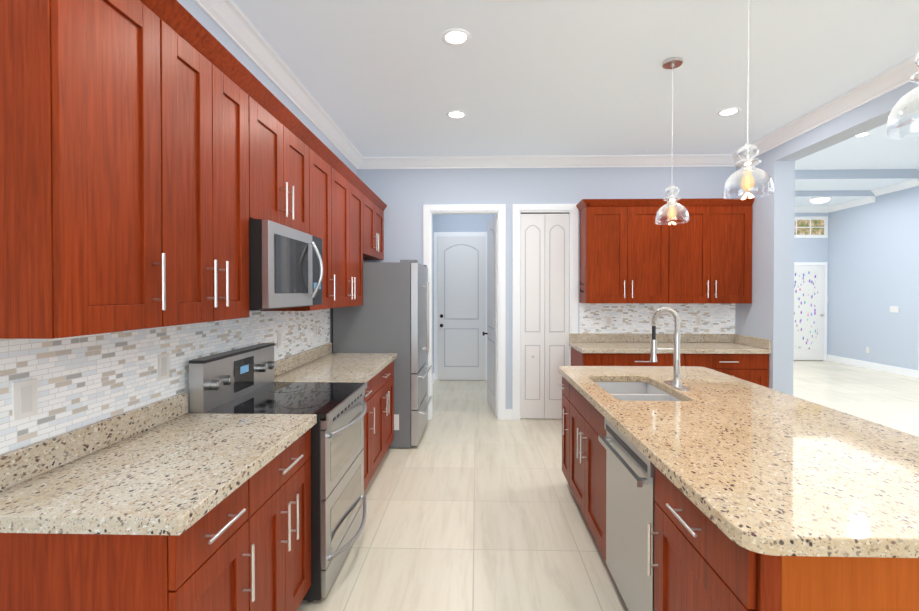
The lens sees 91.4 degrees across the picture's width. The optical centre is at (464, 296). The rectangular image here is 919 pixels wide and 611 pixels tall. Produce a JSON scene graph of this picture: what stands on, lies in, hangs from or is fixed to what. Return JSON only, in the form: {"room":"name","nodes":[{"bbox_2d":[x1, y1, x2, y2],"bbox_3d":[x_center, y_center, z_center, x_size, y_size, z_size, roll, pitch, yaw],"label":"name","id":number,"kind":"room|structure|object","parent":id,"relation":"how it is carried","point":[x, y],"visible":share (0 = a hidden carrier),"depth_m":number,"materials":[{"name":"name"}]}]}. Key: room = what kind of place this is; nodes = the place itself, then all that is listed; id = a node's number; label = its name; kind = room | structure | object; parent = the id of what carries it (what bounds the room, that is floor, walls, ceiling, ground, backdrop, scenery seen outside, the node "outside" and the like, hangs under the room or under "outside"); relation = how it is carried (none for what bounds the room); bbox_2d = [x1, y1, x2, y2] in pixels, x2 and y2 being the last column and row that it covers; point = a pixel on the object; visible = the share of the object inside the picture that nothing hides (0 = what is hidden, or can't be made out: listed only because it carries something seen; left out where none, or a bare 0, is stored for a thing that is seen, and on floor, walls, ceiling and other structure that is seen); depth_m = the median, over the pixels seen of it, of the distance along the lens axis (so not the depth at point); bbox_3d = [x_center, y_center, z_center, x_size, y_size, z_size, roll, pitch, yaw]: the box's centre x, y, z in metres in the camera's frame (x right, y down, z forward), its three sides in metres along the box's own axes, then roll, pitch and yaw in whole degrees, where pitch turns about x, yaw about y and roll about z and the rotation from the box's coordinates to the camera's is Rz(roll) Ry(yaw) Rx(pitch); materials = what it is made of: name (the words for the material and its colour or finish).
{"room":"kitchen","nodes":[
{"label":"kitchen","id":0,"kind":"room"},
{"bbox_2d":[177,0,356,352],"bbox_3d":[-1.441,-0.049,1.338,0.150,3.050,8.130,0,1,2],"label":"wall","id":1,"kind":"structure","parent":0,"point":[202,17],"depth_m":2.87,"materials":[{"name":"blue paint"}]},
{"bbox_2d":[0,0,171,338],"bbox_3d":[-1.196,-0.457,1.342,0.322,1.124,0.380,0,1,2],"label":"upper cabinet","id":2,"kind":"object","parent":1,"relation":"attached to","point":[156,156],"depth_m":1.22,"materials":[{"name":"brown wood"}]},
{"bbox_2d":[0,309,329,454],"bbox_3d":[-1.325,0.326,2.719,0.006,0.472,3.110,0,1,2],"label":"backsplash","id":3,"kind":"structure","parent":1,"relation":"attached to","point":[84,380],"depth_m":1.73,"materials":[{"name":"tile"}]},
{"bbox_2d":[12,378,37,420],"bbox_3d":[-1.354,0.315,1.384,0.008,0.115,0.072,0,1,2],"label":"electrical outlet plate","id":4,"kind":"object","parent":3,"relation":"attached to","point":[24,400],"depth_m":1.38,"materials":[{"name":"white plastic"}]},
{"bbox_2d":[157,353,168,380],"bbox_3d":[-1.338,0.309,1.994,0.008,0.115,0.072,0,1,2],"label":"electrical outlet plate","id":5,"kind":"object","parent":3,"relation":"attached to","point":[162,359],"depth_m":1.99,"materials":[{"name":"white plastic"}]},
{"bbox_2d":[277,331,281,347],"bbox_3d":[-1.306,0.298,3.174,0.008,0.115,0.072,0,1,2],"label":"electrical outlet plate","id":6,"kind":"object","parent":3,"relation":"attached to","point":[279,333],"depth_m":3.16,"materials":[{"name":"white plastic"}]},
{"bbox_2d":[0,342,331,489],"bbox_3d":[-1.310,0.497,2.711,0.022,0.099,3.112,0,1,2],"label":"backsplash","id":7,"kind":"structure","parent":1,"relation":"attached to","point":[21,464],"depth_m":1.61,"materials":[{"name":"beige stone"}]},
{"bbox_2d":[168,0,255,325],"bbox_3d":[-1.183,-0.461,1.827,0.322,1.124,0.590,0,1,2],"label":"upper cabinet","id":8,"kind":"object","parent":1,"relation":"attached to","point":[212,173],"depth_m":1.78,"materials":[{"name":"brown wood"}]},
{"bbox_2d":[194,0,365,168],"bbox_3d":[-1.320,-1.516,1.260,0.095,0.115,8.010,0,1,2],"label":"crown molding","id":9,"kind":"structure","parent":1,"relation":"attached to","point":[233,23],"depth_m":2.99,"materials":[{"name":"white wood"}]},
{"bbox_2d":[252,76,311,234],"bbox_3d":[-1.165,-0.704,2.500,0.322,0.653,0.760,0,1,2],"label":"upper cabinet","id":10,"kind":"object","parent":1,"relation":"attached to","point":[281,145],"depth_m":2.44,"materials":[{"name":"brown wood"}]},
{"bbox_2d":[249,219,322,309],"bbox_3d":[-1.083,-0.156,2.503,0.486,0.432,0.754,0,1,2],"label":"microwave","id":11,"kind":"object","parent":10,"relation":"attached to","point":[285,267],"visible":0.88,"depth_m":2.27,"materials":[{"name":"silver metal"}]},
{"bbox_2d":[260,136,335,310],"bbox_3d":[-1.149,-0.474,3.102,0.322,1.124,0.440,0,1,2],"label":"upper cabinet","id":12,"kind":"object","parent":1,"relation":"attached to","point":[323,166],"depth_m":3.19,"materials":[{"name":"brown wood"}]},
{"bbox_2d":[332,156,363,307],"bbox_3d":[-1.131,-0.481,3.784,0.322,1.124,0.925,0,1,2],"label":"upper cabinet","id":13,"kind":"object","parent":1,"relation":"attached to","point":[349,190],"depth_m":3.76,"materials":[{"name":"brown wood"}]},
{"bbox_2d":[364,184,383,259],"bbox_3d":[-1.106,-0.735,4.716,0.322,0.635,0.945,0,1,2],"label":"upper cabinet","id":14,"kind":"object","parent":1,"relation":"attached to","point":[373,206],"depth_m":4.67,"materials":[{"name":"brown wood"}]},
{"bbox_2d":[432,215,433,374],"bbox_3d":[-0.614,-0.101,6.592,0.130,3.050,2.420,0,1,2],"label":"wall","id":15,"kind":"structure","parent":0,"point":[432,215],"depth_m":7.41,"materials":[{"name":"blue paint"}]},
{"bbox_2d":[434,214,494,231],"bbox_3d":[0.101,-0.112,7.709,1.200,3.050,0.150,0,1,2],"label":"wall","id":16,"kind":"structure","parent":0,"point":[459,222],"depth_m":7.63,"materials":[{"name":"blue paint"}]},
{"bbox_2d":[438,236,484,379],"bbox_3d":[-0.052,0.191,7.583,0.804,2.429,0.104,0,1,2],"label":"hall door","id":17,"kind":"structure","parent":16,"relation":"in","point":[461,306],"depth_m":7.59,"materials":[{"name":"white wood"}]},
{"bbox_2d":[423,204,918,419],"bbox_3d":[3.743,-0.160,7.447,9.161,3.148,3.435,0,1,-12],"label":"door frame","id":18,"kind":"structure","parent":16,"relation":"attached to","point":[499,210],"depth_m":5.22,"materials":[{"name":"white wood"}]},
{"bbox_2d":[357,166,735,408],"bbox_3d":[0.954,-0.088,5.280,4.725,3.050,0.120,0,1,2],"label":"wall","id":19,"kind":"structure","parent":0,"point":[404,195],"depth_m":5.22,"materials":[{"name":"blue paint"}]},
{"bbox_2d":[482,214,496,415],"bbox_3d":[0.329,0.210,5.771,0.184,2.428,0.799,0,1,2],"label":"open door leaf","id":20,"kind":"structure","parent":19,"relation":"in","point":[491,333],"depth_m":5.64,"materials":[{"name":"white wood"}]},
{"bbox_2d":[520,213,568,418],"bbox_3d":[0.941,0.222,5.258,0.570,2.411,0.046,0,1,2],"label":"bifold closet door","id":21,"kind":"structure","parent":19,"relation":"in","point":[544,292],"depth_m":5.25,"materials":[{"name":"white wood"}]},
{"bbox_2d":[366,154,733,168],"bbox_3d":[0.928,-1.555,5.159,4.140,0.115,0.095,0,1,2],"label":"crown molding","id":22,"kind":"structure","parent":19,"relation":"attached to","point":[665,160],"depth_m":5.15,"materials":[{"name":"white wood"}]},
{"bbox_2d":[580,199,671,302],"bbox_3d":[1.774,-0.493,5.025,0.887,1.124,0.322,0,1,2],"label":"upper cabinet","id":23,"kind":"object","parent":19,"relation":"attached to","point":[631,251],"depth_m":4.87,"materials":[{"name":"brown wood"}]},
{"bbox_2d":[569,333,732,340],"bbox_3d":[2.161,0.473,5.174,1.894,0.099,0.022,0,1,2],"label":"backsplash","id":24,"kind":"structure","parent":19,"relation":"attached to","point":[572,336],"depth_m":5.17,"materials":[{"name":"beige stone"}]},
{"bbox_2d":[579,303,734,333],"bbox_3d":[2.224,0.302,5.186,1.780,0.472,0.006,0,1,2],"label":"backsplash","id":25,"kind":"structure","parent":19,"relation":"attached to","point":[630,318],"depth_m":5.18,"materials":[{"name":"tile"}]},
{"bbox_2d":[606,316,611,325],"bbox_3d":[1.674,0.278,5.194,0.072,0.115,0.008,0,1,2],"label":"electrical outlet plate","id":26,"kind":"object","parent":25,"relation":"attached to","point":[608,318],"depth_m":5.19,"materials":[{"name":"white plastic"}]},
{"bbox_2d":[649,316,657,325],"bbox_3d":[2.184,0.278,5.181,0.100,0.120,0.006,0,1,2],"label":"electrical outlet plate","id":27,"kind":"object","parent":25,"relation":"attached to","point":[650,317],"depth_m":5.18,"materials":[{"name":"white plastic"}]},
{"bbox_2d":[695,316,701,325],"bbox_3d":[2.694,0.278,5.166,0.072,0.115,0.008,0,1,2],"label":"electrical outlet plate","id":28,"kind":"object","parent":25,"relation":"attached to","point":[698,320],"depth_m":5.16,"materials":[{"name":"white plastic"}]},
{"bbox_2d":[672,198,754,303],"bbox_3d":[2.660,-0.493,5.001,0.887,1.124,0.322,0,1,2],"label":"upper cabinet","id":29,"kind":"object","parent":19,"relation":"attached to","point":[712,251],"depth_m":4.84,"materials":[{"name":"brown wood"}]},
{"bbox_2d":[232,0,918,156],"bbox_3d":[0.746,-1.633,1.263,4.525,0.120,8.130,0,1,2],"label":"ceiling","id":30,"kind":"structure","parent":0,"point":[388,78],"depth_m":3.10,"materials":[{"name":"white paint"}]},
{"bbox_2d":[442,29,469,45],"bbox_3d":[-0.052,-1.584,2.741,0.176,0.007,0.176,0,1,2],"label":"recessed light","id":31,"kind":"object","parent":30,"relation":"in","point":[455,37],"visible":1,"depth_m":2.74,"materials":[{"name":"white plastic"}]},
{"bbox_2d":[446,110,465,118],"bbox_3d":[-0.070,-1.595,3.932,0.176,0.007,0.176,0,1,2],"label":"recessed light","id":32,"kind":"object","parent":30,"relation":"in","point":[456,114],"visible":1,"depth_m":3.92,"materials":[{"name":"white"}]},
{"bbox_2d":[481,0,530,0],"bbox_3d":[0.244,-1.576,2.223,0.320,0.012,0.320,0,1,2],"label":"ceiling vent","id":33,"kind":"object","parent":30,"relation":"in","point":[505,0],"visible":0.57,"depth_m":2.38,"materials":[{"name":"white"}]},
{"bbox_2d":[655,57,688,224],"bbox_3d":[1.406,-1.048,3.037,0.212,1.084,0.212,0,1,2],"label":"pendant light","id":34,"kind":"object","parent":30,"relation":"hanging from","point":[672,63],"visible":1,"depth_m":3.03,"materials":[{"name":"clear glass"}]},
{"bbox_2d":[717,107,740,115],"bbox_3d":[2.279,-1.595,3.869,0.176,0.007,0.176,0,1,2],"label":"recessed light","id":35,"kind":"object","parent":30,"relation":"in","point":[729,111],"visible":1,"depth_m":3.86,"materials":[{"name":"white"}]},
{"bbox_2d":[723,0,773,199],"bbox_3d":[1.383,-1.040,2.188,0.212,1.084,0.212,0,1,2],"label":"pendant light","id":36,"kind":"object","parent":30,"relation":"hanging from","point":[747,168],"visible":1,"depth_m":2.18,"materials":[{"name":"clear glass"}]},
{"bbox_2d":[886,52,918,139],"bbox_3d":[1.359,-1.031,1.288,0.212,1.084,0.212,0,1,2],"label":"pendant light","id":37,"kind":"object","parent":30,"relation":"hanging from","point":[890,123],"visible":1,"depth_m":1.32,"materials":[{"name":"clear glass"}]},
{"bbox_2d":[297,360,918,610],"bbox_3d":[4.195,1.483,3.638,11.995,0.060,13.400,0,1,2],"label":"floor","id":38,"kind":"structure","parent":0,"point":[472,504],"depth_m":3.01,"materials":[{"name":"tile"}]},
{"bbox_2d":[0,478,255,610],"bbox_3d":[-1.051,1.040,1.363,0.612,0.870,0.380,0,1,2],"label":"base cabinet","id":39,"kind":"object","parent":38,"relation":"on","point":[213,567],"depth_m":1.17,"materials":[{"name":"brown wood"}]},
{"bbox_2d":[0,414,315,537],"bbox_3d":[-1.030,0.580,1.639,0.640,0.045,0.981,0,1,2],"label":"countertop","id":40,"kind":"structure","parent":39,"relation":"on","point":[159,482],"depth_m":1.38,"materials":[{"name":"beige stone"}]},
{"bbox_2d":[189,343,366,601],"bbox_3d":[-0.935,0.882,2.509,0.738,1.165,0.750,0,1,2],"label":"range","id":41,"kind":"object","parent":38,"relation":"on","point":[239,381],"visible":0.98,"depth_m":2.33,"materials":[{"name":"silver metal"}]},
{"bbox_2d":[256,426,312,610],"bbox_3d":[-1.038,1.035,1.843,0.612,0.870,0.580,0,1,2],"label":"base cabinet","id":42,"kind":"object","parent":38,"relation":"on","point":[283,488],"depth_m":1.82,"materials":[{"name":"brown wood"}]},
{"bbox_2d":[316,382,371,490],"bbox_3d":[-1.004,1.023,3.113,0.612,0.870,0.440,0,1,2],"label":"base cabinet","id":43,"kind":"object","parent":38,"relation":"on","point":[368,391],"depth_m":3.24,"materials":[{"name":"brown wood"}]},
{"bbox_2d":[333,260,431,447],"bbox_3d":[-0.808,0.542,4.720,0.864,1.800,0.907,0,1,2],"label":"fridge","id":44,"kind":"object","parent":38,"relation":"on","point":[390,314],"visible":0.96,"depth_m":4.26,"materials":[{"name":"grey metal"}]},
{"bbox_2d":[372,362,393,476],"bbox_3d":[-0.986,1.016,3.795,0.612,0.870,0.925,0,1,2],"label":"base cabinet","id":45,"kind":"object","parent":38,"relation":"on","point":[383,384],"depth_m":3.73,"materials":[{"name":"brown wood"}]},
{"bbox_2d":[274,354,395,385],"bbox_3d":[-0.978,0.561,3.573,0.640,0.045,1.373,0,1,2],"label":"countertop","id":46,"kind":"structure","parent":45,"relation":"on","point":[350,368],"depth_m":3.35,"materials":[{"name":"beige stone"}]},
{"bbox_2d":[598,418,655,610],"bbox_3d":[0.992,1.034,1.981,0.650,0.861,0.607,0,1,2],"label":"dishwasher","id":47,"kind":"object","parent":38,"relation":"on","point":[630,490],"visible":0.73,"depth_m":1.93,"materials":[{"name":"silver metal"}]},
{"bbox_2d":[585,353,688,365],"bbox_3d":[1.831,1.005,4.893,0.850,0.870,0.612,0,1,2],"label":"base cabinet","id":48,"kind":"object","parent":38,"relation":"on","point":[591,359],"depth_m":4.59,"materials":[{"name":"brown wood"}]},
{"bbox_2d":[689,353,770,387],"bbox_3d":[2.678,1.005,4.870,0.844,0.870,0.612,0,1,2],"label":"base cabinet","id":49,"kind":"object","parent":38,"relation":"on","point":[744,357],"depth_m":4.56,"materials":[{"name":"brown wood"}]},
{"bbox_2d":[569,341,770,352],"bbox_3d":[2.152,0.548,4.866,1.894,0.045,0.640,0,1,2],"label":"countertop","id":50,"kind":"structure","parent":49,"relation":"on","point":[581,346],"depth_m":4.69,"materials":[{"name":"beige stone"}]},
{"bbox_2d":[558,374,918,610],"bbox_3d":[1.240,1.032,2.276,1.110,0.870,2.412,0,1,2],"label":"kitchen island","id":51,"kind":"object","parent":38,"relation":"on","point":[698,566],"depth_m":1.30,"materials":[{"name":"brown wood"}]},
{"bbox_2d":[559,366,918,561],"bbox_3d":[1.260,0.574,2.272,1.130,0.046,2.470,0,1,2],"label":"island countertop","id":52,"kind":"structure","parent":51,"relation":"on","point":[784,475],"depth_m":1.52,"materials":[{"name":"beige stone"}]},
{"bbox_2d":[594,378,685,401],"bbox_3d":[1.038,0.688,2.744,0.466,0.216,0.776,0,1,2],"label":"sink","id":53,"kind":"object","parent":52,"relation":"in","point":[620,387],"depth_m":3.10,"materials":[{"name":"silver metal"}]},
{"bbox_2d":[650,307,689,389],"bbox_3d":[1.239,0.304,2.755,0.193,0.484,0.260,0,1,2],"label":"faucet","id":54,"kind":"object","parent":52,"relation":"on","point":[676,382],"visible":0.98,"depth_m":2.74,"materials":[{"name":"silver metal"}]},
{"bbox_2d":[794,213,825,261],"bbox_3d":[5.694,-0.420,9.956,4.500,3.620,0.150,0,1,2],"label":"wall","id":55,"kind":"structure","parent":0,"point":[805,249],"depth_m":9.82,"materials":[{"name":"blue paint"}]},
{"bbox_2d":[794,220,823,234],"bbox_3d":[7.411,-1.524,9.822,0.900,0.330,0.002,0,1,2],"label":"window","id":56,"kind":"structure","parent":55,"relation":"in","point":[806,223],"depth_m":9.82,"materials":[{"name":"glass"}]},
{"bbox_2d":[794,266,824,359],"bbox_3d":[7.410,0.348,9.790,0.894,2.063,0.096,0,1,2],"label":"entry door","id":57,"kind":"structure","parent":55,"relation":"in","point":[809,307],"depth_m":9.79,"materials":[{"name":"white"}]},
{"bbox_2d":[795,207,827,212],"bbox_3d":[5.645,-1.901,9.821,4.410,0.115,0.095,0,1,2],"label":"crown molding","id":58,"kind":"structure","parent":55,"relation":"attached to","point":[797,209],"depth_m":9.77,"materials":[{"name":"white wood"}]},
{"bbox_2d":[735,78,918,395],"bbox_3d":[3.171,-0.356,3.547,0.200,3.620,12.800,0,1,2],"label":"wall","id":59,"kind":"structure","parent":0,"point":[767,312],"depth_m":4.49,"materials":[{"name":"blue paint"}]},
{"bbox_2d":[733,334,770,348],"bbox_3d":[3.088,0.476,4.829,0.022,0.099,0.618,0,1,2],"label":"backsplash","id":60,"kind":"structure","parent":59,"relation":"attached to","point":[761,343],"depth_m":4.77,"materials":[{"name":"beige stone"}]},
{"bbox_2d":[730,55,918,165],"bbox_3d":[2.959,-1.515,1.145,0.095,0.115,8.010,0,1,2],"label":"crown molding","id":61,"kind":"structure","parent":59,"relation":"attached to","point":[899,75],"depth_m":3.60,"materials":[{"name":"white wood"}]},
{"bbox_2d":[795,110,918,206],"bbox_3d":[6.632,-2.091,3.537,6.720,0.390,13.000,0,1,2],"label":"ceiling","id":62,"kind":"structure","parent":0,"point":[852,168],"depth_m":7.59,"materials":[{"name":"white paint"}]},
{"bbox_2d":[809,197,830,203],"bbox_3d":[7.036,-1.902,8.880,0.340,0.092,0.340,0,1,2],"label":"recessed light","id":63,"kind":"object","parent":62,"relation":"attached to","point":[817,200],"visible":1,"depth_m":8.79,"materials":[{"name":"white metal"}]},
{"bbox_2d":[854,132,870,136],"bbox_3d":[5.359,-2.187,6.051,0.176,0.007,0.176,0,1,2],"label":"recessed light","id":64,"kind":"object","parent":62,"relation":"in","point":[864,134],"visible":0.67,"depth_m":6.04,"materials":[{"name":"white"}]},
{"bbox_2d":[826,186,918,369],"bbox_3d":[7.861,-0.356,3.496,0.180,3.620,12.950,0,1,2],"label":"wall","id":65,"kind":"structure","parent":0,"point":[869,253],"depth_m":8.63,"materials":[{"name":"blue paint"}]},
{"bbox_2d":[827,355,917,377],"bbox_3d":[7.926,1.337,8.818,0.016,0.130,2.040,0,1,2],"label":"baseboard","id":66,"kind":"structure","parent":65,"relation":"attached to","point":[885,368],"depth_m":8.64,"materials":[{"name":"white"}]},
{"bbox_2d":[827,169,918,212],"bbox_3d":[7.742,-1.972,3.408,0.095,0.385,12.800,0,1,2],"label":"crown molding","id":67,"kind":"structure","parent":65,"relation":"attached to","point":[882,191],"depth_m":8.60,"materials":[{"name":"white wood"}]},
{"bbox_2d":[890,306,898,312],"bbox_3d":[7.914,0.227,8.262,0.007,0.120,0.170,0,1,2],"label":"light switch","id":68,"kind":"object","parent":65,"relation":"attached to","point":[894,309],"depth_m":8.25,"materials":[{"name":"white plastic"}]}
]}

